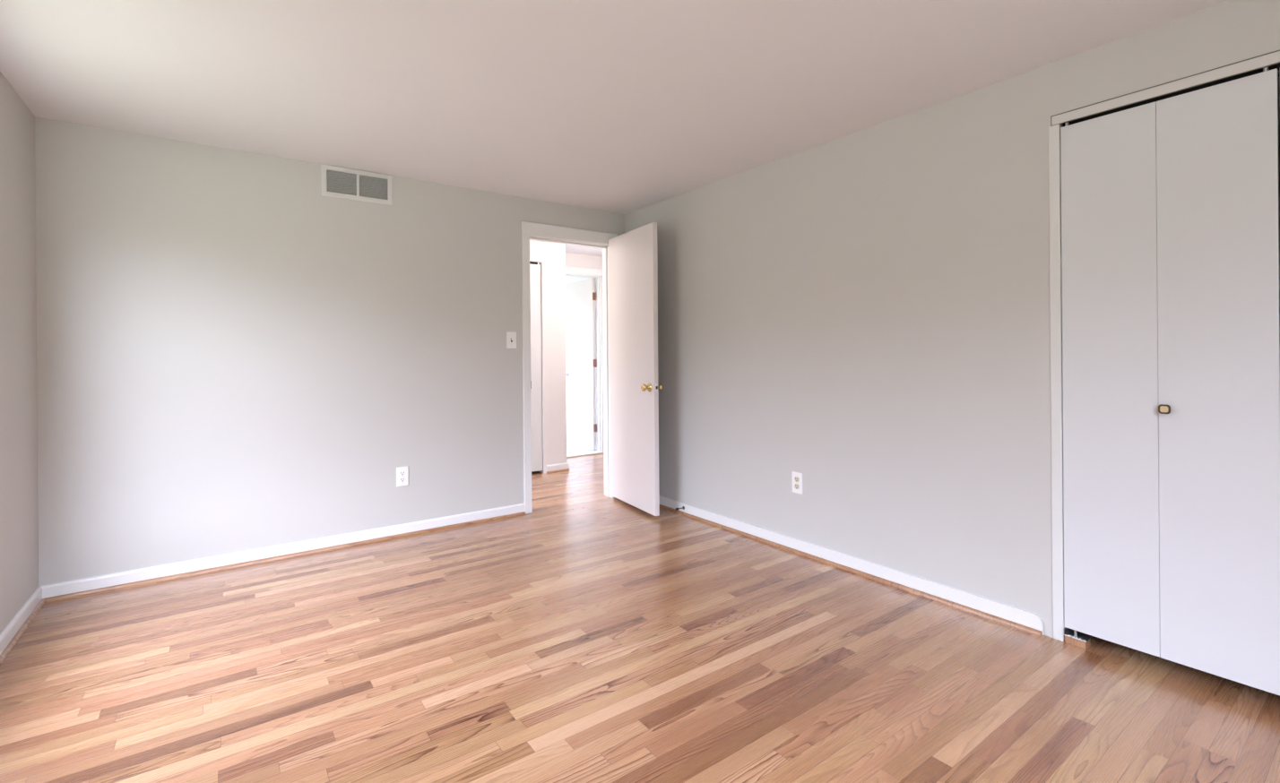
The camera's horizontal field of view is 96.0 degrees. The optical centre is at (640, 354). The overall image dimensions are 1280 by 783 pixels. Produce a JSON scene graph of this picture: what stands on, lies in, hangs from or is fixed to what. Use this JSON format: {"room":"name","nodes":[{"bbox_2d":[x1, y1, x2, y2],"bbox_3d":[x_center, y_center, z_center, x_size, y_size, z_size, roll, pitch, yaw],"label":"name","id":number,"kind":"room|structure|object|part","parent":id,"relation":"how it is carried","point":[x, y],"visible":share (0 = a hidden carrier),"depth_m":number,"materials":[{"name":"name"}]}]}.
{"room":"empty bedroom","nodes":[
{"label":"empty bedroom","id":0,"kind":"room"},
{"bbox_2d":[0,71,38,634],"bbox_3d":[-1.432,0.037,0.723,0.070,2.336,5.096,0,0,-36],"label":"wall","id":1,"kind":"structure","parent":0,"point":[19,513],"depth_m":2.45,"materials":[{"name":"beige paint"}]},
{"bbox_2d":[0,586,45,665],"bbox_3d":[-1.386,1.117,0.754,0.027,0.076,4.862,0,0,-36],"label":"baseboard","id":2,"kind":"structure","parent":1,"relation":"attached to","point":[10,636],"depth_m":2.41,"materials":[{"name":"white paint"}]},
{"bbox_2d":[34,116,625,586],"bbox_3d":[-1.459,0.038,3.785,3.491,2.336,0.114,0,0,-36],"label":"wall","id":3,"kind":"structure","parent":0,"point":[234,355],"depth_m":3.22,"materials":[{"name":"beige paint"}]},
{"bbox_2d":[40,503,525,603],"bbox_3d":[-1.825,1.121,3.425,2.461,0.076,0.027,0,0,-36],"label":"baseboard","id":4,"kind":"structure","parent":3,"relation":"attached to","point":[122,580],"depth_m":3.21,"materials":[{"name":"white paint"}]},
{"bbox_2d":[320,164,392,205],"bbox_3d":[-1.724,-1.032,3.522,0.395,0.185,0.011,0,0,-36],"label":"air vent","id":5,"kind":"object","parent":3,"relation":"in","point":[336,182],"visible":1,"depth_m":3.52,"materials":[{"name":"metal"}]},
{"bbox_3d":[-1.795,-1.033,3.470,0.163,0.132,0.011,0,0,-36],"label":"louver panel","id":6,"kind":"part","parent":5,"relation":"part of","materials":[{"name":"grey paint"}]},
{"bbox_3d":[-1.652,-1.034,3.574,0.163,0.132,0.011,0,0,-36],"label":"louver panel","id":7,"kind":"part","parent":5,"relation":"part of","materials":[{"name":"grey paint"}]},
{"bbox_2d":[396,466,408,486],"bbox_3d":[-1.512,0.778,3.667,0.074,0.122,0.008,0,0,-36],"label":"wall outlet","id":8,"kind":"object","parent":3,"relation":"attached to","point":[402,472],"visible":1,"depth_m":3.66,"materials":[{"name":"white plastic"}]},
{"bbox_2d":[506,331,516,348],"bbox_3d":[-0.911,-0.101,4.102,0.074,0.118,0.021,0,0,-36],"label":"light switch","id":9,"kind":"object","parent":3,"relation":"attached to","point":[511,336],"visible":1,"depth_m":4.10,"materials":[{"name":"white plastic"}]},
{"bbox_2d":[521,221,617,514],"bbox_3d":[-0.547,0.093,4.449,0.824,2.110,0.146,0,0,-36],"label":"trim","id":10,"kind":"structure","parent":3,"relation":"attached to","point":[530,230],"depth_m":4.28,"materials":[{"name":"white paint"}]},
{"bbox_2d":[608,222,663,516],"bbox_3d":[-0.057,0.104,4.285,0.159,2.030,0.712,0,0,-29],"label":"door","id":11,"kind":"structure","parent":3,"relation":"in","point":[635,386],"depth_m":4.21,"materials":[{"name":"white paint"}]},
{"bbox_3d":[0.041,0.232,4.012,0.062,0.064,0.064,0,0,-29],"label":"knob","id":12,"kind":"part","parent":11,"relation":"part of","materials":[{"name":"gold metal"}]},
{"bbox_3d":[0.126,0.231,4.059,0.062,0.064,0.064,0,0,-29],"label":"knob","id":13,"kind":"part","parent":11,"relation":"part of","materials":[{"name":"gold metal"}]},
{"bbox_2d":[529,240,566,473],"bbox_3d":[-1.822,0.041,5.365,2.171,2.336,0.720,0,0,-36],"label":"wall","id":14,"kind":"structure","parent":0,"point":[551,256],"depth_m":5.63,"materials":[{"name":"paint"}]},
{"bbox_2d":[529,262,542,471],"bbox_3d":[-1.257,0.120,5.362,0.739,2.008,0.030,0,0,-36],"label":"bifold door","id":15,"kind":"structure","parent":14,"relation":"in","point":[534,269],"depth_m":5.54,"materials":[{"name":"white paint"}]},
{"bbox_2d":[545,462,569,474],"bbox_3d":[-0.802,1.112,5.640,0.239,0.076,0.027,0,0,-36],"label":"baseboard","id":16,"kind":"structure","parent":14,"relation":"attached to","point":[560,467],"depth_m":5.63,"materials":[{"name":"white paint"}]},
{"bbox_3d":[-0.798,1.141,5.635,0.239,0.018,0.014,0,0,-36],"label":"shoe molding","id":17,"kind":"part","parent":16,"relation":"part of","materials":[{"name":"brown wood"}]},
{"bbox_2d":[566,443,596,454],"bbox_3d":[-1.660,1.178,7.363,1.970,0.058,2.330,0,0,-36],"label":"floor","id":18,"kind":"structure","parent":0,"point":[571,449],"depth_m":6.89,"materials":[{"name":"tile"}]},
{"bbox_2d":[565,252,602,269],"bbox_3d":[-0.775,0.032,6.518,0.879,2.336,0.110,0,0,-36],"label":"wall","id":19,"kind":"structure","parent":0,"point":[575,260],"depth_m":6.56,"materials":[{"name":"paint"}]},
{"bbox_2d":[565,278,596,449],"bbox_3d":[-0.751,0.115,6.997,0.098,2.010,0.652,0,0,-39],"label":"door","id":20,"kind":"structure","parent":19,"relation":"in","point":[580,296],"depth_m":6.96,"materials":[{"name":"white paint"}]},
{"bbox_2d":[566,450,603,458],"bbox_3d":[-0.741,1.158,6.522,0.707,0.044,0.112,0,0,-36],"label":"threshold","id":21,"kind":"object","parent":19,"relation":"attached to","point":[596,452],"depth_m":6.57,"materials":[{"name":"wood"}]},
{"bbox_2d":[565,266,603,451],"bbox_3d":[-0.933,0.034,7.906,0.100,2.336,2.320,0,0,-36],"label":"door frame","id":22,"kind":"structure","parent":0,"point":[568,279],"depth_m":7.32,"materials":[{"name":"white paint"}]},
{"bbox_2d":[0,0,1228,256],"bbox_3d":[-0.133,-1.216,2.677,4.647,0.150,6.872,0,0,-36],"label":"ceiling","id":23,"kind":"structure","parent":0,"point":[623,107],"depth_m":2.32,"materials":[{"name":"paint"}]},
{"bbox_2d":[0,453,1279,782],"bbox_3d":[-0.145,1.145,2.745,4.417,0.001,6.720,0,0,-36],"label":"floor","id":24,"kind":"structure","parent":0,"point":[587,635],"depth_m":2.04,"materials":[{"name":"brown wood"}]},
{"bbox_2d":[1063,627,1092,648],"bbox_3d":[1.708,1.100,2.249,0.072,0.060,0.076,0,0,-36],"label":"pivot bracket","id":25,"kind":"object","parent":24,"relation":"on","point":[1073,637],"visible":0.98,"depth_m":2.24,"materials":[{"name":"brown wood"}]},
{"bbox_2d":[624,0,1279,638],"bbox_3d":[1.368,0.015,2.766,0.120,2.336,4.862,0,0,-36],"label":"wall","id":26,"kind":"structure","parent":0,"point":[864,315],"depth_m":2.81,"materials":[{"name":"beige paint"}]},
{"bbox_2d":[791,471,803,494],"bbox_3d":[0.901,0.738,3.306,0.008,0.122,0.074,0,0,-36],"label":"wall outlet","id":27,"kind":"object","parent":26,"relation":"attached to","point":[797,477],"visible":1,"depth_m":3.30,"materials":[{"name":"white plastic"}]},
{"bbox_2d":[659,495,1043,637],"bbox_3d":[0.750,1.100,3.501,0.027,0.076,2.936,0,0,-36],"label":"baseboard","id":28,"kind":"structure","parent":26,"relation":"attached to","point":[1024,620],"depth_m":2.88,"materials":[{"name":"white paint"}]},
{"bbox_2d":[1048,49,1279,641],"bbox_3d":[2.057,0.089,1.797,0.109,2.076,1.302,0,0,-36],"label":"trim","id":29,"kind":"structure","parent":26,"relation":"attached to","point":[1253,65],"depth_m":2.27,"materials":[{"name":"paint"}]},
{"bbox_2d":[1060,66,1279,695],"bbox_3d":[1.830,0.077,2.034,0.054,1.988,0.574,0,0,-36],"label":"bifold door","id":30,"kind":"structure","parent":26,"relation":"in","point":[1171,219],"depth_m":2.00,"materials":[{"name":"white paint"}]},
{"bbox_3d":[1.755,0.090,2.159,0.028,1.964,0.285,0,0,-36],"label":"panel","id":31,"kind":"part","parent":30,"relation":"part of","materials":[{"name":"white paint"}]},
{"bbox_3d":[1.831,0.191,2.010,0.026,0.033,0.033,0,0,-36],"label":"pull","id":32,"kind":"part","parent":30,"relation":"part of","materials":[{"name":"brown metal"}]},
{"bbox_3d":[1.822,0.191,2.004,0.002,0.022,0.022,0,0,-36],"label":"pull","id":33,"kind":"part","parent":30,"relation":"part of","materials":[{"name":"gold metal"}]},
{"bbox_3d":[1.925,0.088,1.926,0.028,1.964,0.289,0,0,-36],"label":"panel","id":34,"kind":"part","parent":30,"relation":"part of","materials":[{"name":"white paint"}]},
{"bbox_2d":[1278,76,1279,216],"bbox_3d":[2.347,0.007,2.084,0.660,2.336,2.607,0,0,-36],"label":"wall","id":35,"kind":"structure","parent":0,"point":[1278,76],"depth_m":2.27,"materials":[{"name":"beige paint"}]}
]}

